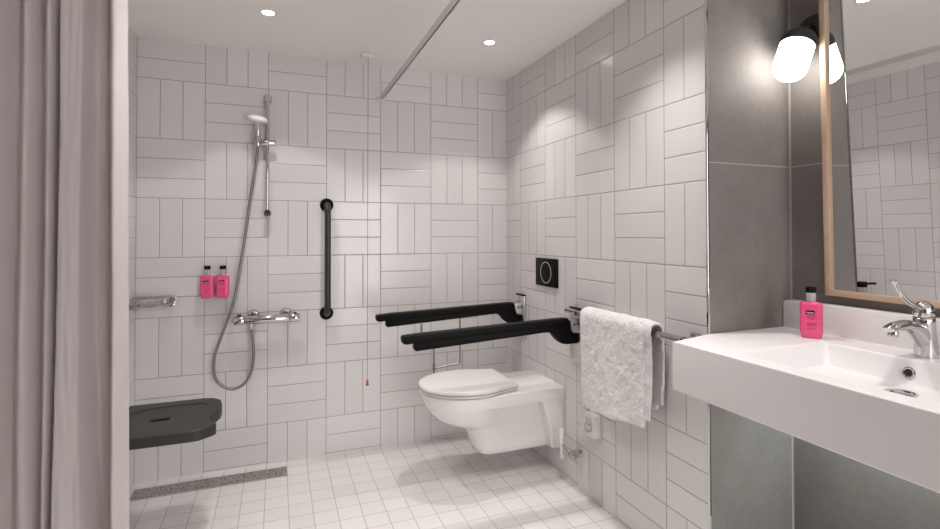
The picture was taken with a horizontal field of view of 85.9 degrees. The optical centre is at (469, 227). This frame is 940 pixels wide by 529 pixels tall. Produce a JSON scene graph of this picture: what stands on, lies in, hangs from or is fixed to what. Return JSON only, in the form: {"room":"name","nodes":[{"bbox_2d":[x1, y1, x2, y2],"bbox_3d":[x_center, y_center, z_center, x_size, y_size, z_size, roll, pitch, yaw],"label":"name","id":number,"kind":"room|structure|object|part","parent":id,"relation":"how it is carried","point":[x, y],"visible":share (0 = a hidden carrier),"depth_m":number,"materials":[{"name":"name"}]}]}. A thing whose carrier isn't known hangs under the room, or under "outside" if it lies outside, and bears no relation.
{"room":"accessible bathroom","nodes":[
{"label":"accessible bathroom","id":0,"kind":"room"},
{"bbox_2d":[128,25,136,491],"bbox_3d":[-1.379,0.145,1.660,0.100,2.181,1.689,0,-1,-21],"label":"wall","id":1,"kind":"structure","parent":0,"point":[132,39],"depth_m":2.41,"materials":[{"name":"tile"}]},
{"bbox_2d":[129,398,221,449],"bbox_3d":[-1.236,0.810,2.020,0.428,0.140,0.413,0,-1,-21],"label":"shower bench","id":2,"kind":"object","parent":1,"relation":"attached to","point":[184,421],"visible":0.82,"depth_m":1.97,"materials":[{"name":"grey plastic"}]},
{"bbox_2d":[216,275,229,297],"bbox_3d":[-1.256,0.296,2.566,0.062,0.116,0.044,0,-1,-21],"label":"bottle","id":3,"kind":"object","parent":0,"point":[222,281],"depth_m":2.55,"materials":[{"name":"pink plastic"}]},
{"bbox_2d":[134,37,506,483],"bbox_3d":[-0.719,0.160,2.869,2.196,2.181,0.100,0,-1,-21],"label":"wall","id":4,"kind":"structure","parent":0,"point":[430,156],"depth_m":2.75,"materials":[{"name":"tile"}]},
{"bbox_2d":[129,295,175,310],"bbox_3d":[-1.521,0.360,2.416,0.176,0.048,0.168,0,-1,-21],"label":"basket","id":5,"kind":"object","parent":4,"relation":"attached to","point":[170,301],"visible":0.91,"depth_m":2.44,"materials":[{"name":"silver metal"}]},
{"bbox_3d":[-1.499,0.361,2.512,0.065,0.036,0.006,0,-1,-21],"label":"wall plate","id":6,"kind":"part","parent":5,"relation":"part of","materials":[{"name":"silver metal"}]},
{"bbox_2d":[200,266,213,298],"bbox_3d":[-1.322,0.273,2.541,0.062,0.162,0.080,0,-1,-21],"label":"soap dispenser","id":7,"kind":"object","parent":4,"relation":"attached to","point":[207,279],"visible":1,"depth_m":2.52,"materials":[{"name":"pink plastic"}]},
{"bbox_2d":[216,265,229,297],"bbox_3d":[-1.256,0.274,2.566,0.062,0.162,0.080,0,-1,-21],"label":"soap dispenser","id":8,"kind":"object","parent":4,"relation":"attached to","point":[222,279],"visible":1,"depth_m":2.55,"materials":[{"name":"pink plastic"}]},
{"bbox_2d":[253,95,275,216],"bbox_3d":[-1.075,-0.377,2.645,0.110,0.638,0.079,0,-1,-21],"label":"riser rail","id":9,"kind":"object","parent":4,"relation":"attached to","point":[267,98],"visible":0.98,"depth_m":2.63,"materials":[{"name":"silver metal"}]},
{"bbox_2d":[246,114,267,147],"bbox_3d":[-1.084,-0.495,2.576,0.102,0.166,0.106,0,-1,-21],"label":"shower","id":10,"kind":"object","parent":9,"relation":"attached to","point":[257,118],"visible":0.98,"depth_m":2.56,"materials":[{"name":"silver metal"}]},
{"bbox_3d":[-1.093,-0.490,2.598,0.029,0.156,0.057,0,-1,-21],"label":"handle","id":11,"kind":"part","parent":10,"relation":"part of","materials":[{"name":"silver metal"}]},
{"bbox_2d":[234,308,299,328],"bbox_3d":[-1.055,0.473,2.634,0.316,0.090,0.092,0,-1,-21],"label":"shower mixer","id":12,"kind":"object","parent":4,"relation":"attached to","point":[253,316],"visible":1,"depth_m":2.60,"materials":[{"name":"silver metal"}]},
{"bbox_2d":[212,148,258,390],"bbox_3d":[-1.190,0.206,2.567,0.215,1.239,0.026,0,-1,-21],"label":"shower hose","id":13,"kind":"object","parent":12,"relation":"attached to","point":[217,381],"visible":1,"depth_m":2.58,"materials":[{"name":"metal"}]},
{"bbox_3d":[-1.171,0.472,2.565,0.052,0.047,0.047,0,-1,-21],"label":"control knob","id":14,"kind":"part","parent":12,"relation":"part of","materials":[{"name":"silver metal"}]},
{"bbox_3d":[-0.924,0.473,2.660,0.052,0.047,0.047,0,-1,-21],"label":"control knob","id":15,"kind":"part","parent":12,"relation":"part of","materials":[{"name":"silver metal"}]},
{"bbox_2d":[320,198,332,319],"bbox_3d":[-0.776,0.172,2.745,0.072,0.667,0.092,0,-1,-21],"label":"grab bar","id":16,"kind":"object","parent":4,"relation":"attached to","point":[326,205],"visible":1,"depth_m":2.71,"materials":[{"name":"black metal"}]},
{"bbox_2d":[128,0,626,80],"bbox_3d":[0.308,-1.009,0.821,2.645,0.100,4.689,0,-1,-21],"label":"ceiling","id":17,"kind":"structure","parent":0,"point":[524,31],"depth_m":2.37,"materials":[{"name":"paint"}]},
{"bbox_2d":[259,9,277,16],"bbox_3d":[-0.879,-0.938,2.203,0.076,0.003,0.076,0,-1,-21],"label":"recessed light","id":18,"kind":"object","parent":17,"relation":"in","point":[266,12],"visible":1,"depth_m":2.20,"materials":[{"name":"white plastic"}]},
{"bbox_2d":[361,52,374,385],"bbox_3d":[-0.546,-0.046,2.704,0.070,1.774,0.050,0,-1,-21],"label":"pull cord","id":19,"kind":"object","parent":17,"relation":"hanging from","point":[369,56],"visible":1,"depth_m":2.70,"materials":[{"name":"white plastic"}]},
{"bbox_3d":[-0.547,-0.051,2.704,0.005,1.724,0.003,0,-1,-21],"label":"cord","id":20,"kind":"part","parent":19,"relation":"part of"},
{"bbox_2d":[482,40,496,45],"bbox_3d":[0.098,-0.934,2.550,0.076,0.003,0.076,0,-1,-21],"label":"recessed light","id":21,"kind":"object","parent":17,"relation":"in","point":[485,42],"visible":1,"depth_m":2.55,"materials":[{"name":"white plastic"}]},
{"bbox_2d":[129,434,626,528],"bbox_3d":[0.311,1.272,0.792,2.645,0.100,4.689,0,-1,-21],"label":"floor","id":22,"kind":"structure","parent":0,"point":[438,483],"depth_m":2.33,"materials":[{"name":"tile"}]},
{"bbox_2d":[129,466,286,501],"bbox_3d":[-1.256,1.245,2.466,0.683,0.004,0.110,0,-1,-21],"label":"linear drain","id":23,"kind":"object","parent":22,"relation":"on","point":[182,487],"visible":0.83,"depth_m":2.46,"materials":[{"name":"metal"}]},
{"bbox_2d":[377,0,460,101],"bbox_3d":[-0.765,-0.754,1.910,1.215,0.038,1.681,0,-1,-21],"label":"rail","id":24,"kind":"object","parent":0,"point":[452,5],"visible":1,"depth_m":2.06,"materials":[{"name":"metal"}]},
{"bbox_2d":[0,0,128,528],"bbox_3d":[-0.861,0.180,0.964,0.360,1.860,0.096,0,-1,-24],"label":"shower curtain","id":25,"kind":"object","parent":24,"relation":"hanging from","point":[64,102],"visible":1,"depth_m":0.99,"materials":[{"name":"fabric"}]},
{"bbox_2d":[506,0,707,528],"bbox_3d":[0.561,0.153,2.457,0.100,2.181,1.585,0,-1,-21],"label":"wall","id":26,"kind":"structure","parent":0,"point":[605,131],"depth_m":2.12,"materials":[{"name":"tile"}]},
{"bbox_2d":[375,293,525,339],"bbox_3d":[-0.095,0.519,2.821,0.862,0.260,0.100,0,-1,-21],"label":"support arm","id":27,"kind":"object","parent":26,"relation":"attached to","point":[509,312],"visible":0.97,"depth_m":2.81,"materials":[{"name":"black plastic"}]},
{"bbox_2d":[420,319,460,372],"bbox_3d":[-0.161,0.700,2.793,0.233,0.378,0.018,0,-1,-21],"label":"paper holder","id":28,"kind":"object","parent":27,"relation":"hanging from","point":[434,367],"visible":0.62,"depth_m":2.79,"materials":[{"name":"grey metal"}]},
{"bbox_3d":[-0.074,0.500,2.829,0.803,0.114,0.042,0,-1,-21],"label":"arm","id":29,"kind":"part","parent":27,"relation":"part of","materials":[{"name":"black plastic"}]},
{"bbox_3d":[0.301,0.525,2.972,0.014,0.252,0.096,0,-1,-21],"label":"wall plate","id":30,"kind":"part","parent":27,"relation":"part of","materials":[{"name":"metal"}]},
{"bbox_2d":[400,306,581,363],"bbox_3d":[0.116,0.512,2.270,0.862,0.260,0.100,0,-1,-21],"label":"support arm","id":31,"kind":"object","parent":26,"relation":"attached to","point":[563,330],"visible":0.83,"depth_m":2.26,"materials":[{"name":"black plastic"}]},
{"bbox_3d":[0.137,0.493,2.278,0.803,0.114,0.042,0,-1,-21],"label":"arm","id":32,"kind":"part","parent":31,"relation":"part of","materials":[{"name":"black plastic"}]},
{"bbox_3d":[0.512,0.517,2.421,0.014,0.252,0.096,0,-1,-21],"label":"wall plate","id":33,"kind":"part","parent":31,"relation":"part of","materials":[{"name":"metal"}]},
{"bbox_2d":[418,368,564,454],"bbox_3d":[0.085,0.943,2.568,0.703,0.369,0.404,0,-1,-21],"label":"toilet","id":34,"kind":"object","parent":26,"relation":"attached to","point":[498,412],"visible":0.99,"depth_m":2.49,"materials":[{"name":"ceramic"}]},
{"bbox_3d":[-0.030,0.770,2.526,0.456,0.022,0.404,0,-1,-21],"label":"lid","id":35,"kind":"part","parent":34,"relation":"part of","materials":[{"name":"plastic"}]},
{"bbox_2d":[536,258,557,287],"bbox_3d":[0.408,0.238,2.697,0.014,0.149,0.224,0,-1,-21],"label":"flush plate","id":36,"kind":"object","parent":26,"relation":"attached to","point":[546,268],"visible":1,"depth_m":2.68,"materials":[{"name":"black plastic"}]},
{"bbox_2d":[560,428,582,459],"bbox_3d":[0.485,1.053,2.421,0.062,0.144,0.132,0,-1,-21],"label":"angle valve","id":37,"kind":"object","parent":26,"relation":"attached to","point":[574,454],"visible":1,"depth_m":2.42,"materials":[{"name":"silver metal"}]},
{"bbox_3d":[0.489,1.068,2.368,0.032,0.032,0.030,0,-1,-21],"label":"valve knob","id":38,"kind":"part","parent":37,"relation":"part of","materials":[{"name":"silver metal"}]},
{"bbox_2d":[582,409,600,438],"bbox_3d":[0.548,0.889,2.288,0.040,0.100,0.095,0,-1,-21],"label":"power socket","id":39,"kind":"object","parent":26,"relation":"attached to","point":[591,421],"visible":1,"depth_m":2.26,"materials":[{"name":"white plastic"}]},
{"bbox_2d":[564,307,701,341],"bbox_3d":[0.620,0.390,2.066,0.067,0.042,0.773,0,-1,-21],"label":"towel rail","id":40,"kind":"object","parent":26,"relation":"attached to","point":[659,334],"visible":0.34,"depth_m":1.80,"materials":[{"name":"silver metal"}]},
{"bbox_2d":[580,307,664,427],"bbox_3d":[0.598,0.567,2.043,0.104,0.447,0.451,0,-1,-21],"label":"towel","id":41,"kind":"object","parent":40,"relation":"hanging from","point":[623,365],"visible":1,"depth_m":1.97,"materials":[{"name":"fabric"}]},
{"bbox_3d":[0.750,0.385,1.726,0.067,0.042,0.044,0,-1,-21],"label":"post","id":42,"kind":"part","parent":40,"relation":"part of","materials":[{"name":"silver metal"}]},
{"bbox_2d":[708,0,792,528],"bbox_3d":[1.056,0.144,1.796,0.543,2.181,0.004,0,-1,-21],"label":"wall","id":43,"kind":"structure","parent":0,"point":[750,221],"depth_m":1.76,"materials":[{"name":"grey stone"}]},
{"bbox_2d":[704,0,711,528],"bbox_3d":[0.799,0.143,1.696,0.008,2.181,0.008,0,-1,-21],"label":"trim","id":44,"kind":"structure","parent":43,"relation":"attached to","point":[705,1],"depth_m":1.69,"materials":[{"name":"silver metal"}]},
{"bbox_2d":[788,0,939,528],"bbox_3d":[1.757,0.126,0.509,0.154,2.181,2.900,0,-1,-21],"label":"wall","id":45,"kind":"structure","parent":0,"point":[832,490],"depth_m":1.74,"materials":[{"name":"grey stone"}]},
{"bbox_2d":[772,14,818,81],"bbox_3d":[1.117,-0.615,1.720,0.181,0.243,0.113,0,-1,-21],"label":"wall lamp","id":46,"kind":"object","parent":45,"relation":"attached to","point":[797,46],"visible":0.97,"depth_m":1.68,"materials":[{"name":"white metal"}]},
{"bbox_3d":[1.096,-0.571,1.712,0.137,0.154,0.106,0,-1,-21],"label":"globe","id":47,"kind":"part","parent":46,"relation":"part of"},
{"bbox_2d":[673,299,939,492],"bbox_3d":[1.116,0.372,1.128,0.598,0.246,1.279,0,-1,-21],"label":"basin","id":48,"kind":"object","parent":45,"relation":"attached to","point":[858,392],"visible":1,"depth_m":1.31,"materials":[{"name":"white ceramic"}]},
{"bbox_2d":[799,286,822,338],"bbox_3d":[1.090,0.271,1.613,0.062,0.162,0.062,-1,-1,31],"label":"soap bottle","id":49,"kind":"object","parent":48,"relation":"on","point":[811,311],"visible":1,"depth_m":1.60,"materials":[{"name":"pink plastic"}]},
{"bbox_2d":[882,280,939,358],"bbox_3d":[1.171,0.242,1.341,0.193,0.213,0.053,0,-1,-21],"label":"tap","id":50,"kind":"object","parent":48,"relation":"on","point":[922,329],"visible":1,"depth_m":1.34,"materials":[{"name":"silver metal"}]},
{"bbox_3d":[1.161,0.182,1.339,0.125,0.093,0.022,0,-1,-21],"label":"lever","id":51,"kind":"part","parent":50,"relation":"part of","materials":[{"name":"silver metal"}]},
{"bbox_2d":[783,299,939,351],"bbox_3d":[1.374,0.300,1.227,0.045,0.099,1.278,0,-1,-21],"label":"backsplash","id":52,"kind":"structure","parent":45,"relation":"attached to","point":[857,323],"depth_m":1.58,"materials":[{"name":"white ceramic"}]},
{"bbox_2d":[819,0,939,308],"bbox_3d":[1.339,-0.335,1.297,0.063,1.129,0.862,0,-1,-21],"label":"mirror","id":53,"kind":"object","parent":45,"relation":"attached to","point":[880,59],"visible":1,"depth_m":1.53,"materials":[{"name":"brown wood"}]},
{"bbox_3d":[1.354,0.215,1.302,0.027,0.019,0.812,-2,1,-21],"label":"frame rail","id":54,"kind":"part","parent":53,"relation":"part of","materials":[{"name":"brown wood"}]},
{"bbox_2d":[882,316,939,358],"bbox_3d":[1.171,0.291,1.341,0.193,0.115,0.053,0,-1,-21],"label":"spout","id":55,"kind":"object","parent":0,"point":[922,330],"depth_m":1.34,"materials":[{"name":"silver metal"}]}
]}

